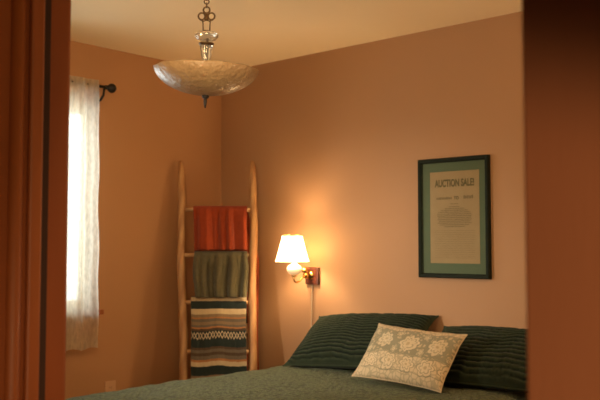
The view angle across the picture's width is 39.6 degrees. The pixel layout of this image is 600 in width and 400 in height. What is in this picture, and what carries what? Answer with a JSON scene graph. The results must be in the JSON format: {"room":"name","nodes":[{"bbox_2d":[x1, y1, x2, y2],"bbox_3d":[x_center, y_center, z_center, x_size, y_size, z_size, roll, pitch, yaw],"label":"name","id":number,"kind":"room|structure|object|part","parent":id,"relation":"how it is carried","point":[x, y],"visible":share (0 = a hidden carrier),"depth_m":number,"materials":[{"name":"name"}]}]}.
{"room":"hallway outside bedroom","nodes":[
{"label":"hallway outside bedroom","id":0,"kind":"room"},
{"bbox_2d":[65,41,220,399],"bbox_3d":[-1.588,0.319,4.327,0.150,2.440,3.050,-3,-4,42],"label":"wall","id":1,"kind":"structure","parent":0,"point":[147,126],"depth_m":4.95,"materials":[{"name":"paint"}]},
{"bbox_2d":[72,81,116,101],"bbox_3d":[-1.406,-0.620,4.393,0.102,0.122,1.011,-3,-4,42],"label":"curtain rod","id":2,"kind":"object","parent":1,"relation":"attached to","point":[111,88],"visible":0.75,"depth_m":4.71,"materials":[{"name":"black metal"}]},
{"bbox_2d":[66,75,98,350],"bbox_3d":[-1.227,0.070,4.524,0.070,1.491,0.306,-3,-4,42],"label":"curtain","id":3,"kind":"object","parent":2,"relation":"hanging from","point":[82,302],"visible":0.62,"depth_m":4.55,"materials":[{"name":"white fabric"}]},
{"bbox_2d":[105,380,115,391],"bbox_3d":[-1.078,1.088,4.737,0.009,0.116,0.072,-3,-4,42],"label":"wall outlet","id":4,"kind":"object","parent":1,"relation":"attached to","point":[110,386],"visible":0.56,"depth_m":4.74,"materials":[{"name":"plastic"}]},
{"bbox_2d":[70,0,521,65],"bbox_3d":[-0.403,-1.105,1.563,5.800,0.100,6.100,-3,-4,42],"label":"ceiling","id":5,"kind":"structure","parent":0,"point":[250,32],"depth_m":4.24,"materials":[{"name":"paint"}]},
{"bbox_2d":[153,0,258,107],"bbox_3d":[-0.371,-0.662,3.301,0.414,0.595,0.414,-3,-4,42],"label":"pendant light","id":6,"kind":"object","parent":5,"relation":"hanging from","point":[205,77],"visible":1,"depth_m":3.18,"materials":[{"name":"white glass"}]},
{"bbox_3d":[-0.371,-0.473,3.291,0.414,0.120,0.414,-3,-4,42],"label":"lamp shade","id":7,"kind":"part","parent":6,"relation":"part of","materials":[{"name":"beige glass"}]},
{"bbox_3d":[-0.371,-0.567,3.297,0.055,0.088,0.052,-3,-4,42],"label":"crystal stem","id":8,"kind":"part","parent":6,"relation":"part of","materials":[{"name":"clear glass"}]},
{"bbox_2d":[221,11,526,369],"bbox_3d":[0.977,0.311,4.180,4.170,2.440,0.150,-3,-4,42],"label":"wall","id":9,"kind":"structure","parent":0,"point":[336,139],"depth_m":4.61,"materials":[{"name":"paint"}]},
{"bbox_2d":[276,234,319,326],"bbox_3d":[-0.016,0.731,4.758,0.192,1.066,0.278,-3,-4,42],"label":"wall lamp","id":10,"kind":"object","parent":9,"relation":"attached to","point":[292,249],"visible":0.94,"depth_m":4.71,"materials":[{"name":"white fabric"}]},
{"bbox_3d":[-0.044,0.279,4.751,0.188,0.139,0.188,-3,-4,42],"label":"lamp shade","id":11,"kind":"part","parent":10,"relation":"part of","materials":[{"name":"white fabric"}]},
{"bbox_3d":[-0.044,0.348,4.747,0.192,0.004,0.192,-3,-4,42],"label":"shade trim","id":12,"kind":"part","parent":10,"relation":"part of","materials":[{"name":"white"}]},
{"bbox_3d":[0.008,0.444,4.802,0.054,0.071,0.161,-3,-4,42],"label":"arm","id":13,"kind":"part","parent":10,"relation":"part of","materials":[{"name":"gold metal"}]},
{"bbox_3d":[0.028,0.410,4.825,0.037,0.045,0.038,-3,-4,42],"label":"switch knob","id":14,"kind":"part","parent":10,"relation":"part of","materials":[{"name":"gold metal"}]},
{"bbox_3d":[0.068,0.880,4.851,0.015,0.778,0.013,-3,-4,42],"label":"power cord","id":15,"kind":"part","parent":10,"relation":"part of","materials":[{"name":"plastic"}]},
{"bbox_3d":[0.073,0.443,4.867,0.098,0.100,0.022,-3,-4,42],"label":"plate","id":16,"kind":"part","parent":10,"relation":"part of","materials":[{"name":"brown wood"}]},
{"bbox_2d":[418,154,491,278],"bbox_3d":[0.780,0.090,4.244,0.412,0.615,0.030,-3,-4,42],"label":"picture frame","id":17,"kind":"object","parent":9,"relation":"attached to","point":[454,193],"visible":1,"depth_m":4.24,"materials":[{"name":"black wood"}]},
{"bbox_2d":[438,203,471,226],"bbox_3d":[0.786,0.077,4.242,0.200,0.122,0.001,-3,-4,42],"label":"print","id":18,"kind":"object","parent":17,"relation":"on","point":[449,214],"depth_m":4.24},
{"bbox_2d":[435,230,474,257],"bbox_3d":[0.786,0.225,4.233,0.235,0.140,0.001,-3,-4,42],"label":"print","id":19,"kind":"object","parent":17,"relation":"attached to","point":[448,243],"depth_m":4.23},
{"bbox_3d":[-0.403,1.431,1.423,5.800,0.100,6.100,-3,-4,42],"label":"floor","id":20,"kind":"structure","parent":0,"visible":0},
{"bbox_2d":[177,161,257,379],"bbox_3d":[-0.487,0.659,4.872,0.519,1.823,0.437,0,-3,0],"label":"blanket ladder","id":21,"kind":"object","parent":20,"relation":"on","point":[184,351],"visible":0.85,"depth_m":4.92,"materials":[{"name":"brown wood"}]},
{"bbox_3d":[-0.686,0.659,4.872,0.059,1.823,0.443,1,-3,-14],"label":"rail","id":22,"kind":"part","parent":21,"relation":"part of","materials":[{"name":"brown wood"}]},
{"bbox_2d":[191,296,247,378],"bbox_3d":[-0.468,0.912,4.801,0.339,0.699,0.232,0,-3,0],"label":"striped blanket","id":23,"kind":"object","parent":21,"relation":"hanging from","point":[219,326],"visible":0.87,"depth_m":4.80,"materials":[{"name":"fabric"}]},
{"bbox_2d":[193,251,248,297],"bbox_3d":[-0.467,0.438,4.930,0.333,0.271,0.170,0,-3,0],"label":"throw","id":24,"kind":"object","parent":21,"relation":"hanging from","point":[220,274],"visible":1,"depth_m":4.89,"materials":[{"name":"fabric"}]},
{"bbox_3d":[-0.275,0.659,4.873,0.062,1.823,0.439,0,-3,-5],"label":"rail","id":25,"kind":"part","parent":21,"relation":"part of","materials":[{"name":"brown wood"}]},
{"bbox_3d":[0.024,1.190,3.641,1.507,0.625,1.770,-3,-4,42],"label":"bed","id":26,"kind":"object","parent":20,"relation":"on","visible":0},
{"bbox_2d":[66,365,527,399],"bbox_3d":[-0.005,1.074,3.612,1.674,0.484,1.871,-3,-4,42],"label":"coverlet","id":27,"kind":"object","parent":26,"relation":"on","point":[278,382],"visible":0.77,"depth_m":3.71,"materials":[{"name":"green fabric"}]},
{"bbox_2d":[283,313,438,368],"bbox_3d":[0.308,0.734,4.345,0.773,0.289,0.363,-2,-4,37],"label":"bed pillow","id":28,"kind":"object","parent":27,"relation":"on","point":[341,341],"visible":0.72,"depth_m":4.29,"materials":[{"name":"green fabric"}]},
{"bbox_2d":[351,323,467,392],"bbox_3d":[0.493,0.713,3.811,0.511,0.254,0.202,-3,-4,43],"label":"throw pillow","id":29,"kind":"object","parent":27,"relation":"on","point":[413,357],"visible":1,"depth_m":3.75,"materials":[{"name":"fabric"}]},
{"bbox_2d":[442,325,527,392],"bbox_3d":[0.914,0.714,3.786,0.819,0.257,0.387,-3,-4,42],"label":"bed pillow","id":30,"kind":"object","parent":27,"relation":"on","point":[489,357],"visible":0.5,"depth_m":3.71,"materials":[{"name":"green fabric"}]},
{"bbox_3d":[-0.459,0.155,1.356,5.500,2.440,0.120,-3,-4,42],"label":"wall","id":31,"kind":"structure","parent":0,"visible":0},
{"bbox_2d":[0,0,70,399],"bbox_3d":[-0.098,0.287,1.026,1.074,2.140,0.162,-3,-4,42],"label":"door","id":32,"kind":"structure","parent":31,"relation":"in","point":[35,35],"depth_m":1.33,"materials":[{"name":"brown wood"}]},
{"bbox_3d":[-0.118,0.326,1.001,0.922,2.060,0.026,-3,-4,42],"label":"bead moulding","id":33,"kind":"part","parent":32,"relation":"part of","materials":[{"name":"brown wood"}]},
{"bbox_3d":[-0.051,0.290,1.078,1.074,2.140,0.021,-3,-4,42],"label":"room casing","id":34,"kind":"part","parent":32,"relation":"part of","materials":[{"name":"brown wood"}]},
{"bbox_2d":[522,0,599,399],"bbox_3d":[0.232,0.266,0.639,0.114,2.140,0.018,-3,-4,42],"label":"trim","id":35,"kind":"structure","parent":31,"relation":"attached to","point":[561,38],"depth_m":0.66,"materials":[{"name":"brown wood"}]}
]}

